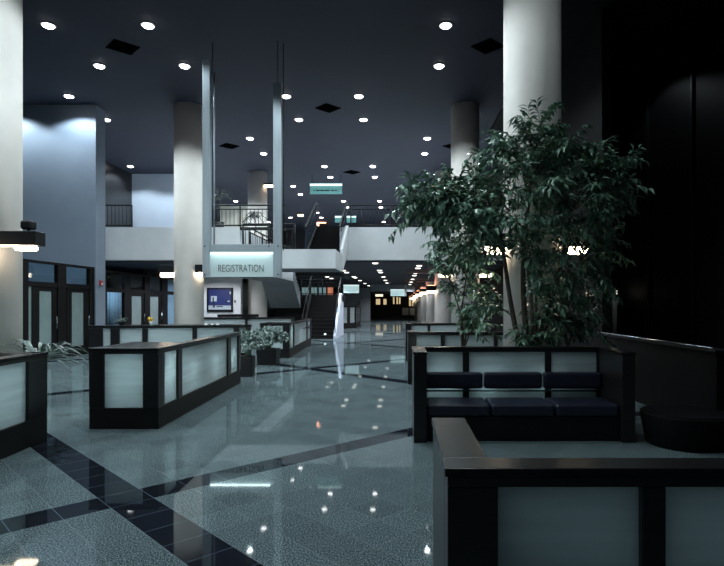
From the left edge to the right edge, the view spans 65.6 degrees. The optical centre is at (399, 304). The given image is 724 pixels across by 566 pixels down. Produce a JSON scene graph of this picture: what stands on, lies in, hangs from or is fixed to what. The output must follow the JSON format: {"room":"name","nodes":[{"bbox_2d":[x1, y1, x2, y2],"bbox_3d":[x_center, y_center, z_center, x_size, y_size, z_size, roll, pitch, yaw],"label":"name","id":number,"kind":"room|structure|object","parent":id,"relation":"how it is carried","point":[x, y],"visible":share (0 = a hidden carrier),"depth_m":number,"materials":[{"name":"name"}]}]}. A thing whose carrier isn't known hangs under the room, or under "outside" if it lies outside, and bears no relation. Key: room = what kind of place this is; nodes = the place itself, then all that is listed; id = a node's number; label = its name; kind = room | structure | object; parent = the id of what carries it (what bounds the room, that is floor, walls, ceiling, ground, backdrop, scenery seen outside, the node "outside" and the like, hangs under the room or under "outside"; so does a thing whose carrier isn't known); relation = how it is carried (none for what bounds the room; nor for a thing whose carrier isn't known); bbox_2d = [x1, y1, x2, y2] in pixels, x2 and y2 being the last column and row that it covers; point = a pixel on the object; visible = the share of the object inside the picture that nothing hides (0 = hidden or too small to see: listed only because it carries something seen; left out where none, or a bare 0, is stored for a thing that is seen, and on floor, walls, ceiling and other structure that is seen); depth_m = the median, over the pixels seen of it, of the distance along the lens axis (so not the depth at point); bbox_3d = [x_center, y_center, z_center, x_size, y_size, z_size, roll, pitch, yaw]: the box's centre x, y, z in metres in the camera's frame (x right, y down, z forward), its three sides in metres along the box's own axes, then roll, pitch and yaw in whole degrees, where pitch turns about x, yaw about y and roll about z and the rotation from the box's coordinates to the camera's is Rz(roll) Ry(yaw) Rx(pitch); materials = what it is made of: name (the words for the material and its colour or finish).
{"room":"convention center lobby","nodes":[
{"label":"convention center lobby","id":0,"kind":"room"},
{"bbox_2d":[23,105,104,324],"bbox_3d":[-17.025,-2.500,18.800,13.950,8.200,0.600,0,0,0],"label":"wall","id":1,"kind":"structure","parent":0,"point":[64,145],"depth_m":18.50,"materials":[{"name":"paint"}]},
{"bbox_2d":[105,161,131,226],"bbox_3d":[-13.650,-4.750,23.850,0.200,3.700,9.500,0,0,0],"label":"wall","id":2,"kind":"structure","parent":0,"point":[118,182],"depth_m":26.86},
{"bbox_2d":[107,285,141,289],"bbox_3d":[-24.100,-2.500,28.500,0.200,8.200,63.000,0,0,0],"label":"wall","id":3,"kind":"structure","parent":0,"point":[108,286],"depth_m":48.09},
{"bbox_2d":[132,174,173,226],"bbox_3d":[-12.100,-4.750,28.450,3.000,3.700,0.300,0,0,0],"label":"wall","id":4,"kind":"structure","parent":0,"point":[152,194],"depth_m":28.30,"materials":[{"name":"paint"}]},
{"bbox_2d":[168,277,241,323],"bbox_3d":[-9.575,-0.020,27.050,3.850,3.240,0.300,0,0,0],"label":"wall","id":5,"kind":"structure","parent":0,"point":[235,283],"depth_m":26.90,"materials":[{"name":"white paint"}]},
{"bbox_2d":[207,288,232,311],"bbox_3d":[-8.637,-0.221,26.855,1.232,1.160,0.090,0,0,0],"label":"television","id":6,"kind":"object","parent":5,"relation":"attached to","point":[218,299],"visible":1,"depth_m":26.84,"materials":[{"name":"paint"}]},
{"bbox_2d":[209,291,230,309],"bbox_3d":[-8.640,-0.192,26.843,1.074,0.863,0.006,0,0,0],"label":"print","id":7,"kind":"object","parent":6,"relation":"attached to","point":[218,300],"depth_m":26.84},
{"bbox_2d":[144,269,273,316],"bbox_3d":[-11.800,-0.020,43.000,0.200,3.240,34.000,0,0,0],"label":"wall","id":8,"kind":"structure","parent":0,"point":[154,282],"depth_m":41.59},
{"bbox_2d":[212,221,223,226],"bbox_3d":[-7.679,-3.175,23.500,0.600,0.550,0.600,0,0,0],"label":"pot","id":9,"kind":"object","parent":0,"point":[216,222],"depth_m":23.25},
{"bbox_2d":[220,206,247,230],"bbox_3d":[-9.575,-4.400,33.150,2.050,3.000,0.300,0,0,0],"label":"wall","id":10,"kind":"structure","parent":0,"point":[229,217],"depth_m":33.00,"materials":[{"name":"beige paint"}]},
{"bbox_2d":[23,0,502,230],"bbox_3d":[-8.000,-6.700,31.500,32.000,0.200,61.000,0,0,0],"label":"ceiling","id":11,"kind":"structure","parent":0,"point":[386,52],"depth_m":16.50,"materials":[{"name":"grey paint"}]},
{"bbox_2d":[40,22,55,28],"bbox_3d":[-8.300,-6.574,13.220,0.325,0.048,0.325,0,0,0],"label":"recessed light","id":12,"kind":"object","parent":11,"relation":"in","point":[48,25],"visible":1,"depth_m":13.16,"materials":[{"name":"white"}]},
{"bbox_2d":[63,94,74,98],"bbox_3d":[-10.470,-6.574,17.710,0.325,0.048,0.325,0,0,0],"label":"recessed light","id":13,"kind":"object","parent":11,"relation":"in","point":[69,96],"visible":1,"depth_m":17.63,"materials":[{"name":"white"}]},
{"bbox_2d":[93,63,105,68],"bbox_3d":[-8.300,-6.574,15.465,0.325,0.048,0.325,0,0,0],"label":"recessed light","id":14,"kind":"object","parent":11,"relation":"in","point":[97,65],"visible":1,"depth_m":15.41,"materials":[{"name":"white"}]},
{"bbox_2d":[106,39,139,54],"bbox_3d":[-7.100,-6.579,14.350,0.622,0.038,0.622,0,0,45],"label":"ceiling vent","id":15,"kind":"object","parent":11,"relation":"in","point":[120,46],"visible":1,"depth_m":14.31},
{"bbox_2d":[140,22,154,28],"bbox_3d":[-5.950,-6.574,13.220,0.325,0.048,0.325,0,0,0],"label":"recessed light","id":16,"kind":"object","parent":11,"relation":"in","point":[147,25],"visible":1,"depth_m":13.16,"materials":[{"name":"white"}]},
{"bbox_2d":[178,63,190,68],"bbox_3d":[-5.950,-6.574,15.465,0.325,0.048,0.325,0,0,0],"label":"recessed light","id":17,"kind":"object","parent":11,"relation":"in","point":[182,65],"visible":1,"depth_m":15.41,"materials":[{"name":"white"}]},
{"bbox_2d":[219,143,239,148],"bbox_3d":[-7.100,-6.579,23.300,0.622,0.038,0.622,0,0,45],"label":"ceiling vent","id":18,"kind":"object","parent":11,"relation":"in","point":[226,145],"visible":1,"depth_m":23.25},
{"bbox_2d":[202,41,283,277],"bbox_3d":[-3.933,-3.638,14.058,1.985,5.925,0.246,0,0,0],"label":"sign","id":19,"kind":"object","parent":11,"relation":"hanging from","point":[218,260],"visible":1,"depth_m":13.95,"materials":[{"name":"metal"}]},
{"bbox_2d":[282,94,290,98],"bbox_3d":[-3.600,-6.574,17.710,0.325,0.048,0.325,0,0,0],"label":"recessed light","id":20,"kind":"object","parent":11,"relation":"in","point":[286,96],"visible":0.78,"depth_m":17.63,"materials":[{"name":"white"}]},
{"bbox_2d":[317,222,326,225],"bbox_3d":[-6.308,-6.429,45.000,0.788,0.402,0.200,0,0,0],"label":"wall sconce","id":21,"kind":"object","parent":11,"relation":"attached to","point":[318,223],"visible":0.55,"depth_m":45.00,"materials":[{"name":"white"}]},
{"bbox_2d":[309,183,342,193],"bbox_3d":[-3.766,-6.112,28.510,1.669,0.976,0.120,0,0,0],"label":"sign","id":22,"kind":"object","parent":11,"relation":"hanging from","point":[315,188],"visible":1,"depth_m":28.50,"materials":[{"name":"teal"}]},
{"bbox_2d":[315,103,340,112],"bbox_3d":[-2.420,-6.579,18.800,0.622,0.038,0.622,0,0,45],"label":"ceiling vent","id":23,"kind":"object","parent":11,"relation":"in","point":[326,107],"visible":1,"depth_m":18.76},
{"bbox_2d":[335,212,340,222],"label":"sign","id":24,"kind":"object","parent":11,"relation":"hanging from","point":[337,219],"depth_m":40.00,"materials":[{"name":"teal"}]},
{"bbox_2d":[343,170,359,173],"bbox_3d":[-2.400,-6.579,27.900,0.622,0.038,0.622,0,0,45],"label":"ceiling vent","id":25,"kind":"object","parent":11,"relation":"in","point":[349,171],"visible":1,"depth_m":27.84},
{"bbox_2d":[347,212,355,222],"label":"sign","id":26,"kind":"object","parent":11,"relation":"hanging from","point":[348,217],"depth_m":40.00,"materials":[{"name":"teal"}]},
{"bbox_2d":[354,94,363,98],"bbox_3d":[-1.300,-6.574,17.710,0.325,0.048,0.325,0,0,0],"label":"recessed light","id":27,"kind":"object","parent":11,"relation":"in","point":[359,96],"visible":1,"depth_m":17.63,"materials":[{"name":"white"}]},
{"bbox_2d":[433,63,444,68],"bbox_3d":[1.080,-6.574,15.465,0.325,0.048,0.325,0,0,0],"label":"recessed light","id":28,"kind":"object","parent":11,"relation":"in","point":[437,65],"visible":1,"depth_m":15.41,"materials":[{"name":"white"}]},
{"bbox_2d":[439,22,452,28],"bbox_3d":[1.080,-6.574,13.220,0.325,0.048,0.325,0,0,0],"label":"recessed light","id":29,"kind":"object","parent":11,"relation":"in","point":[443,25],"visible":1,"depth_m":13.16,"materials":[{"name":"white"}]},
{"bbox_2d":[470,38,502,53],"bbox_3d":[2.240,-6.579,14.300,0.622,0.038,0.622,0,0,45],"label":"ceiling vent","id":30,"kind":"object","parent":11,"relation":"in","point":[489,45],"visible":0.98,"depth_m":14.28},
{"bbox_2d":[267,231,304,248],"bbox_3d":[-13.000,-4.750,50.150,22.000,3.700,0.300,0,0,0],"label":"wall","id":31,"kind":"structure","parent":0,"point":[300,235],"depth_m":50.00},
{"bbox_2d":[105,227,502,260],"bbox_3d":[-8.350,-2.285,41.500,31.300,1.230,41.000,0,0,0],"label":"balcony slab","id":32,"kind":"object","parent":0,"point":[121,243],"visible":0.03,"depth_m":21.00,"materials":[{"name":"white paint"}]},
{"bbox_2d":[105,204,132,226],"bbox_3d":[-11.500,-3.335,21.100,2.855,0.870,0.060,0,0,0],"label":"railing","id":33,"kind":"object","parent":32,"relation":"on","point":[107,205],"visible":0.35,"depth_m":21.09,"materials":[{"name":"metal"}]},
{"bbox_2d":[212,189,231,226],"bbox_3d":[-7.653,-3.900,23.496,1.225,2.000,1.295,0,0,-25],"label":"potted palm","id":34,"kind":"object","parent":32,"relation":"on","point":[217,222],"visible":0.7,"depth_m":23.45,"materials":[{"name":"green plant"}]},
{"bbox_2d":[212,204,284,226],"bbox_3d":[-6.025,-3.335,21.100,3.405,0.870,0.060,0,0,0],"label":"railing","id":35,"kind":"object","parent":32,"relation":"on","point":[239,205],"visible":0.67,"depth_m":21.09,"materials":[{"name":"metal"}]},
{"bbox_2d":[242,211,267,233],"bbox_3d":[-6.460,-3.547,24.982,1.098,1.294,1.067,0,0,0],"label":"potted palm","id":36,"kind":"object","parent":32,"relation":"on","point":[250,213],"visible":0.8,"depth_m":24.90,"materials":[{"name":"green plant"}]},
{"bbox_2d":[240,227,285,229],"bbox_3d":[-5.150,-2.850,21.070,1.700,0.100,0.180,0,0,0],"label":"trim","id":37,"kind":"structure","parent":32,"relation":"attached to","point":[240,227],"depth_m":20.98,"materials":[{"name":"paint"}]},
{"bbox_2d":[294,272,343,275],"bbox_3d":[-4.575,-2.260,31.395,2.850,1.280,0.190,0,0,0],"label":"trim","id":38,"kind":"structure","parent":32,"relation":"attached to","point":[296,273],"depth_m":31.30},
{"bbox_2d":[350,204,502,226],"bbox_3d":[1.225,-3.335,21.100,6.205,0.870,0.060,0,0,0],"label":"railing","id":39,"kind":"object","parent":32,"relation":"on","point":[351,205],"visible":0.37,"depth_m":21.09,"materials":[{"name":"metal"}]},
{"bbox_2d":[105,261,502,293],"bbox_3d":[-8.350,-1.653,56.625,31.300,0.026,70.750,0,0,0],"label":"ceiling","id":40,"kind":"structure","parent":0,"point":[394,271],"depth_m":29.62,"materials":[{"name":"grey paint"}]},
{"bbox_2d":[344,279,358,292],"bbox_3d":[-3.150,-1.190,36.010,1.069,0.901,0.120,0,0,0],"label":"sign","id":41,"kind":"object","parent":40,"relation":"hanging from","point":[348,288],"visible":0.91,"depth_m":36.00,"materials":[{"name":"teal"}]},
{"bbox_2d":[371,285,414,291],"bbox_3d":[-0.600,-1.350,46.150,3.600,0.580,0.300,0,0,0],"label":"trim","id":42,"kind":"structure","parent":40,"relation":"attached to","point":[374,288],"depth_m":46.00,"materials":[{"name":"grey paint"}]},
{"bbox_2d":[390,284,405,295],"bbox_3d":[-0.130,-1.139,42.010,1.205,1.002,0.120,0,0,0],"label":"sign","id":43,"kind":"object","parent":40,"relation":"hanging from","point":[393,292],"visible":1,"depth_m":42.00,"materials":[{"name":"teal"}]},
{"bbox_2d":[405,279,434,281],"bbox_3d":[1.750,-1.575,36.775,2.900,0.130,0.350,0,0,0],"label":"trim","id":44,"kind":"structure","parent":40,"relation":"attached to","point":[406,280],"depth_m":36.60,"materials":[{"name":"paint"}]},
{"bbox_2d":[406,270,436,273],"bbox_3d":[1.750,-1.575,27.175,2.900,0.130,0.350,0,0,0],"label":"trim","id":45,"kind":"structure","parent":40,"relation":"attached to","point":[407,271],"depth_m":27.00,"materials":[{"name":"paint"}]},
{"bbox_2d":[342,288,359,305],"bbox_3d":[-7.825,-0.020,55.550,7.750,3.240,0.300,0,0,0],"label":"wall","id":46,"kind":"structure","parent":0,"point":[351,299],"depth_m":55.40,"materials":[{"name":"grey paint"}]},
{"bbox_2d":[0,315,723,565],"bbox_3d":[-8.150,1.700,46.500,31.700,0.200,99.000,0,0,0],"label":"floor","id":47,"kind":"structure","parent":0,"point":[313,458],"depth_m":5.24,"materials":[{"name":"tile"}]},
{"bbox_2d":[0,0,22,351],"bbox_3d":[-6.850,-2.500,9.330,0.940,8.200,0.940,0,0,0],"label":"column","id":48,"kind":"structure","parent":47,"relation":"on","point":[11,11],"depth_m":9.20,"materials":[{"name":"paint"}]},
{"bbox_2d":[0,220,45,250],"bbox_3d":[-6.640,-1.090,8.850,1.920,0.474,0.260,0,0,0],"label":"lamp","id":49,"kind":"object","parent":48,"relation":"attached to","point":[28,240],"visible":1,"depth_m":8.72,"materials":[{"name":"metal"}]},
{"bbox_2d":[0,352,48,459],"bbox_3d":[-4.547,1.080,5.302,0.963,1.040,2.695,0,0,-4],"label":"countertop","id":50,"kind":"structure","parent":47,"relation":"on","point":[23,375],"depth_m":6.19,"materials":[{"name":"black wood"}]},
{"bbox_2d":[1,339,84,367],"bbox_3d":[-5.900,1.084,9.191,1.483,1.033,1.542,0,0,0],"label":"potted plant","id":51,"kind":"object","parent":47,"relation":"on","point":[42,347],"visible":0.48,"depth_m":9.22,"materials":[{"name":"green plant"}]},
{"bbox_2d":[23,259,94,359],"bbox_3d":[-10.139,0.187,16.697,0.142,2.834,3.635,0,0,0],"label":"wall","id":52,"kind":"structure","parent":47,"relation":"on","point":[60,311],"depth_m":16.59,"materials":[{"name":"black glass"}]},
{"bbox_2d":[107,292,120,324],"bbox_3d":[-12.306,0.400,22.970,0.112,2.200,5.940,0,0,0],"label":"curtain","id":53,"kind":"object","parent":47,"relation":"on","point":[113,298],"visible":0.06,"depth_m":24.05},
{"bbox_2d":[105,270,173,324],"bbox_3d":[-10.539,0.187,23.846,0.142,2.834,9.391,0,0,0],"label":"wall","id":54,"kind":"structure","parent":47,"relation":"on","point":[137,305],"depth_m":22.88,"materials":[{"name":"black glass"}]},
{"bbox_2d":[88,332,240,428],"bbox_3d":[-3.552,1.080,9.318,0.924,1.040,4.284,0,0,0],"label":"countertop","id":55,"kind":"structure","parent":47,"relation":"on","point":[133,385],"depth_m":7.25,"materials":[{"name":"black wood"}]},
{"bbox_2d":[112,342,177,346],"bbox_3d":[-3.545,0.583,7.865,0.790,0.035,1.130,0,0,0],"label":"countertop","id":56,"kind":"structure","parent":55,"relation":"on","point":[141,344],"depth_m":7.91,"materials":[{"name":"black wood"}]},
{"bbox_2d":[88,324,251,355],"bbox_3d":[-6.257,1.080,15.641,4.230,1.040,1.000,0,0,-7],"label":"countertop","id":57,"kind":"structure","parent":47,"relation":"on","point":[99,335],"depth_m":15.15,"materials":[{"name":"black wood"}]},
{"bbox_2d":[114,315,126,324],"bbox_3d":[-7.623,0.413,15.299,0.454,0.294,0.446,0,0,0],"label":"spider plant","id":58,"kind":"object","parent":57,"relation":"on","point":[120,320],"visible":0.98,"depth_m":15.27,"materials":[{"name":"green plant"}]},
{"bbox_2d":[130,324,241,324],"bbox_3d":[-6.450,0.590,15.700,3.806,0.040,0.795,0,0,-6],"label":"countertop","id":59,"kind":"structure","parent":57,"relation":"on","point":[130,324],"depth_m":15.96,"materials":[{"name":"black wood"}]},
{"bbox_2d":[174,101,203,323],"bbox_3d":[-7.030,-2.500,18.660,0.940,8.200,0.940,0,0,0],"label":"column","id":60,"kind":"structure","parent":47,"relation":"on","point":[188,286],"depth_m":18.27,"materials":[{"name":"paint"}]},
{"bbox_2d":[158,265,173,276],"bbox_3d":[-7.700,-1.105,18.650,0.500,0.390,0.500,0,0,0],"label":"lamp","id":61,"kind":"object","parent":60,"relation":"attached to","point":[164,270],"visible":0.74,"depth_m":18.40,"materials":[{"name":"paint"}]},
{"bbox_2d":[195,265,201,275],"bbox_3d":[-6.425,-1.115,18.400,0.490,0.370,0.400,0,0,0],"label":"lamp","id":62,"kind":"object","parent":60,"relation":"attached to","point":[198,268],"visible":0.47,"depth_m":18.20,"materials":[{"name":"metal"}]},
{"bbox_2d":[204,314,294,331],"bbox_3d":[-6.600,1.015,24.597,4.020,1.170,0.806,0,0,0],"label":"countertop","id":63,"kind":"structure","parent":47,"relation":"on","point":[254,320],"depth_m":24.25,"materials":[{"name":"black wood"}]},
{"bbox_2d":[217,314,258,316],"bbox_3d":[-7.150,0.490,24.750,1.700,0.120,0.500,0,0,0],"label":"shelf","id":64,"kind":"object","parent":63,"relation":"attached to","point":[218,315],"depth_m":24.50,"materials":[{"name":"black wood"}]},
{"bbox_2d":[240,329,268,376],"bbox_3d":[-3.360,1.064,12.476,0.845,1.073,0.803,0,0,16],"label":"potted plant","id":65,"kind":"object","parent":47,"relation":"on","point":[249,341],"visible":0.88,"depth_m":12.37,"materials":[{"name":"green plant"}]},
{"bbox_2d":[248,170,266,316],"bbox_3d":[-7.120,-2.500,28.000,0.940,8.200,0.940,0,0,0],"label":"column","id":66,"kind":"structure","parent":47,"relation":"on","point":[257,193],"depth_m":27.60,"materials":[{"name":"paint"}]},
{"bbox_2d":[263,183,272,187],"bbox_3d":[-6.516,-5.910,27.790,0.472,0.204,0.220,0,0,0],"label":"wall sconce","id":67,"kind":"object","parent":66,"relation":"attached to","point":[266,185],"visible":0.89,"depth_m":27.70,"materials":[{"name":"beige"}]},
{"bbox_2d":[255,325,289,364],"bbox_3d":[-3.552,1.060,15.034,1.074,1.080,1.201,0,0,-32],"label":"potted plant","id":68,"kind":"object","parent":47,"relation":"on","point":[268,356],"visible":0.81,"depth_m":14.75,"materials":[{"name":"green plant"}]},
{"bbox_2d":[260,318,311,357],"bbox_3d":[-3.747,1.080,19.653,0.914,1.040,5.914,0,0,0],"label":"counter","id":69,"kind":"object","parent":47,"relation":"on","point":[299,332],"depth_m":17.59,"materials":[{"name":"black wood"}]},
{"bbox_2d":[238,202,348,338],"bbox_3d":[-4.240,-1.127,23.900,4.620,5.454,13.400,0,0,0],"label":"staircase","id":70,"kind":"structure","parent":47,"relation":"on","point":[326,249],"depth_m":25.43,"materials":[{"name":"white paint"}]},
{"bbox_2d":[242,223,295,248],"bbox_3d":[-4.050,-2.105,17.300,1.655,0.810,0.060,0,0,0],"label":"railing","id":71,"kind":"object","parent":70,"relation":"on","point":[243,224],"visible":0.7,"depth_m":17.29,"materials":[{"name":"metal"}]},
{"bbox_2d":[248,227,290,248],"bbox_3d":[-5.100,-2.165,22.625,0.060,0.930,7.405,0,0,0],"label":"railing","id":72,"kind":"object","parent":70,"relation":"on","point":[262,238],"visible":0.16,"depth_m":20.21,"materials":[{"name":"metal"}]},
{"bbox_2d":[296,279,343,294],"bbox_3d":[-4.800,-0.940,30.500,3.455,0.880,0.060,0,0,0],"label":"railing","id":73,"kind":"object","parent":70,"relation":"on","point":[301,282],"visible":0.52,"depth_m":30.48,"materials":[{"name":"metal"}]},
{"bbox_2d":[298,287,341,294],"bbox_3d":[-8.293,-0.529,54.025,5.400,3.859,0.150,0,0,0],"label":"shop window","id":74,"kind":"structure","parent":47,"relation":"on","point":[304,289],"depth_m":53.97,"materials":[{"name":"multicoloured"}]},
{"bbox_2d":[344,306,360,327],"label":"door","id":75,"kind":"structure","parent":47,"relation":"on","point":[352,314],"depth_m":37.95,"materials":[{"name":"black wood"}]},
{"bbox_2d":[370,294,412,314],"bbox_3d":[-1.411,-0.010,87.800,7.526,3.179,0.200,0,0,0],"label":"shop","id":76,"kind":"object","parent":47,"relation":"on","point":[380,304],"visible":0.8,"depth_m":87.80,"materials":[{"name":"brown"}]},
{"bbox_2d":[401,307,414,317],"bbox_3d":[1.075,0.950,66.000,1.870,1.300,0.212,0,0,0],"label":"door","id":77,"kind":"structure","parent":47,"relation":"on","point":[406,312],"depth_m":65.93,"materials":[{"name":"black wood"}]},
{"bbox_2d":[415,290,416,317],"bbox_3d":[2.200,-0.035,65.300,0.940,3.270,0.940,0,0,0],"label":"column","id":78,"kind":"structure","parent":47,"relation":"on","point":[415,290],"depth_m":65.06,"materials":[{"name":"paint"}]},
{"bbox_2d":[417,289,420,320],"bbox_3d":[2.200,-2.500,56.000,0.940,8.200,0.940,0,0,0],"label":"column","id":79,"kind":"structure","parent":47,"relation":"on","point":[418,297],"depth_m":55.70,"materials":[{"name":"paint"}]},
{"bbox_2d":[421,226,425,322],"bbox_3d":[2.200,-2.500,46.700,0.940,8.200,0.940,0,0,0],"label":"column","id":80,"kind":"structure","parent":47,"relation":"on","point":[423,296],"depth_m":46.31,"materials":[{"name":"paint"}]},
{"bbox_2d":[426,206,434,322],"bbox_3d":[2.200,-2.500,37.300,0.940,8.200,0.940,0,0,0],"label":"column","id":81,"kind":"structure","parent":47,"relation":"on","point":[430,297],"depth_m":36.87,"materials":[{"name":"paint"}]},
{"bbox_2d":[419,288,426,293],"bbox_3d":[1.540,-0.893,37.175,0.480,0.400,0.450,0,0,0],"label":"lamp","id":82,"kind":"object","parent":81,"relation":"attached to","point":[421,290],"visible":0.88,"depth_m":36.95,"materials":[{"name":"paint"}]},
{"bbox_2d":[435,170,450,322],"bbox_3d":[2.200,-2.500,28.000,0.940,8.200,0.940,0,0,0],"label":"column","id":83,"kind":"structure","parent":47,"relation":"on","point":[442,315],"depth_m":27.58,"materials":[{"name":"paint"}]},
{"bbox_2d":[426,285,435,292],"bbox_3d":[1.540,-0.755,27.875,0.480,0.400,0.450,0,0,0],"label":"lamp","id":84,"kind":"object","parent":83,"relation":"attached to","point":[429,288],"visible":1,"depth_m":27.65,"materials":[{"name":"paint"}]},
{"bbox_2d":[405,323,495,360],"bbox_3d":[1.440,1.075,16.249,2.580,1.050,0.910,0,0,0],"label":"bench","id":85,"kind":"object","parent":47,"relation":"on","point":[418,327],"visible":0.19,"depth_m":16.60,"materials":[{"name":"black wood"}]},
{"bbox_2d":[407,330,502,383],"bbox_3d":[1.440,1.075,11.626,2.580,1.050,0.860,0,0,0],"label":"bench","id":86,"kind":"object","parent":47,"relation":"on","point":[414,338],"visible":0.19,"depth_m":11.23,"materials":[{"name":"black wood"}]},
{"bbox_2d":[451,101,478,322],"bbox_3d":[2.170,-2.500,18.660,0.940,8.200,0.940,0,0,0],"label":"column","id":87,"kind":"structure","parent":47,"relation":"on","point":[465,114],"depth_m":18.25,"materials":[{"name":"paint"}]},
{"bbox_2d":[480,267,493,276],"bbox_3d":[2.840,-1.070,18.650,0.500,0.300,0.500,0,0,0],"label":"lamp","id":88,"kind":"object","parent":87,"relation":"attached to","point":[486,268],"visible":0.3,"depth_m":18.40,"materials":[{"name":"paint"}]},
{"bbox_2d":[411,346,635,442],"bbox_3d":[1.440,1.075,6.924,2.580,1.050,0.920,0,0,0],"label":"bench","id":89,"kind":"object","parent":47,"relation":"on","point":[503,393],"visible":1,"depth_m":6.83,"materials":[{"name":"black wood"}]},
{"bbox_2d":[427,372,482,388],"bbox_3d":[0.687,0.968,7.170,0.737,0.205,0.151,0,0,0],"label":"cushion","id":90,"kind":"object","parent":89,"relation":"on","point":[435,380],"depth_m":7.10,"materials":[{"name":"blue leather"}]},
{"bbox_2d":[427,397,489,415],"bbox_3d":[0.687,1.239,6.810,0.737,0.138,0.560,0,0,0],"label":"seat cushion","id":91,"kind":"object","parent":89,"relation":"on","point":[436,406],"depth_m":6.54,"materials":[{"name":"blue leather"}]},
{"bbox_2d":[483,372,541,388],"bbox_3d":[1.440,0.968,7.170,0.737,0.205,0.151,0,0,0],"label":"cushion","id":92,"kind":"object","parent":89,"relation":"on","point":[491,380],"depth_m":7.10,"materials":[{"name":"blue leather"}]},
{"bbox_2d":[485,397,553,415],"bbox_3d":[1.440,1.239,6.810,0.737,0.138,0.560,0,0,0],"label":"seat cushion","id":93,"kind":"object","parent":89,"relation":"on","point":[498,406],"depth_m":6.54,"materials":[{"name":"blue leather"}]},
{"bbox_2d":[542,372,600,388],"bbox_3d":[2.193,0.968,7.170,0.737,0.205,0.151,0,0,0],"label":"cushion","id":94,"kind":"object","parent":89,"relation":"on","point":[550,380],"depth_m":7.10,"materials":[{"name":"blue leather"}]},
{"bbox_2d":[545,397,618,415],"bbox_3d":[2.193,1.239,6.810,0.737,0.138,0.560,0,0,0],"label":"seat cushion","id":95,"kind":"object","parent":89,"relation":"on","point":[562,406],"depth_m":6.54,"materials":[{"name":"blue leather"}]},
{"bbox_2d":[503,0,560,345],"bbox_3d":[2.200,-2.500,9.330,0.940,8.200,0.940,0,0,0],"label":"column","id":96,"kind":"structure","parent":47,"relation":"on","point":[531,28],"depth_m":8.94,"materials":[{"name":"paint"}]},
{"bbox_2d":[480,233,507,254],"bbox_3d":[1.550,-0.995,9.280,0.500,0.310,0.500,0,0,0],"label":"lamp","id":97,"kind":"object","parent":96,"relation":"attached to","point":[486,244],"visible":0.05,"depth_m":9.03,"materials":[{"name":"paint"}]},
{"bbox_2d":[560,235,586,254],"bbox_3d":[2.860,-0.995,9.280,0.520,0.310,0.500,0,0,0],"label":"lamp","id":98,"kind":"object","parent":96,"relation":"attached to","point":[574,244],"visible":0.12,"depth_m":9.07,"materials":[{"name":"paint"}]},
{"bbox_2d":[432,418,723,565],"bbox_3d":[1.440,1.075,2.301,2.580,1.050,0.850,0,0,0],"label":"counter","id":99,"kind":"object","parent":47,"relation":"on","point":[487,511],"visible":1,"depth_m":1.91,"materials":[{"name":"black wood"}]},
{"bbox_2d":[611,293,616,333],"bbox_3d":[6.782,0.580,18.000,0.385,2.040,0.160,0,0,0],"label":"lamp","id":100,"kind":"object","parent":47,"relation":"on","point":[614,311],"visible":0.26,"depth_m":17.94,"materials":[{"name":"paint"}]},
{"bbox_2d":[640,404,723,452],"bbox_3d":[3.300,1.415,6.450,0.997,0.370,0.997,0,0,0],"label":"round planter","id":101,"kind":"object","parent":47,"relation":"on","point":[683,428],"visible":1,"depth_m":6.11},
{"bbox_3d":[1.000,1.250,10.250,1.012,0.700,1.300,0,0,0],"label":"planter","id":102,"kind":"object","parent":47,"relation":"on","visible":0},
{"bbox_2d":[420,220,502,345],"bbox_3d":[1.218,-0.265,10.191,1.676,2.551,1.466,0,0,14],"label":"indoor tree","id":103,"kind":"object","parent":102,"relation":"on","point":[443,266],"visible":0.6,"depth_m":10.07,"materials":[{"name":"green plant"}]},
{"bbox_3d":[1.900,1.200,8.150,2.012,0.800,1.200,0,0,0],"label":"planter","id":104,"kind":"object","parent":47,"relation":"on","visible":0},
{"bbox_2d":[384,96,655,347],"bbox_3d":[1.789,-1.027,7.989,4.046,3.957,2.375,0,0,-2],"label":"indoor tree","id":105,"kind":"object","parent":104,"relation":"in","point":[461,206],"visible":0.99,"depth_m":7.90,"materials":[{"name":"green plant"}]},
{"bbox_2d":[360,288,369,320],"bbox_3d":[-3.450,-0.020,55.500,1.000,3.240,1.000,0,0,0],"label":"wall","id":106,"kind":"structure","parent":0,"point":[364,292],"depth_m":55.00,"materials":[{"name":"grey paint"}]},
{"bbox_2d":[479,8,610,332],"bbox_3d":[4.500,-2.435,52.100,0.200,8.070,79.800,0,0,0],"label":"wall","id":107,"kind":"structure","parent":0,"point":[586,73],"depth_m":13.14,"materials":[{"name":"paint"}]},
{"bbox_2d":[489,0,723,135],"bbox_3d":[5.700,-6.538,11.250,4.600,0.116,20.500,0,0,0],"label":"ceiling","id":108,"kind":"structure","parent":0,"point":[647,36],"depth_m":13.34,"materials":[{"name":"paint"}]},
{"bbox_2d":[561,330,723,410],"bbox_3d":[3.969,1.064,10.250,0.242,1.072,6.780,0,0,0],"label":"wall","id":109,"kind":"structure","parent":0,"point":[666,372],"depth_m":7.99,"materials":[{"name":"metal"}]},
{"bbox_2d":[611,17,723,348],"bbox_3d":[7.400,-2.500,45.500,0.200,8.200,93.000,0,0,0],"label":"wall","id":110,"kind":"structure","parent":0,"point":[669,92],"depth_m":14.73,"materials":[{"name":"paint"}]},
{"bbox_2d":[615,111,616,290],"bbox_3d":[7.270,-2.440,18.830,0.060,8.080,0.060,0,0,0],"label":"trim","id":111,"kind":"structure","parent":110,"relation":"attached to","point":[616,111],"depth_m":18.80,"materials":[{"name":"paint"}]},
{"bbox_2d":[646,83,648,337],"bbox_3d":[7.270,-2.440,16.430,0.060,8.080,0.060,0,0,0],"label":"trim","id":112,"kind":"structure","parent":110,"relation":"attached to","point":[647,84],"depth_m":16.40,"materials":[{"name":"paint"}]},
{"bbox_2d":[690,43,693,344],"bbox_3d":[7.270,-2.440,13.930,0.060,8.080,0.060,0,0,0],"label":"trim","id":113,"kind":"structure","parent":110,"relation":"attached to","point":[692,44],"depth_m":13.90,"materials":[{"name":"paint"}]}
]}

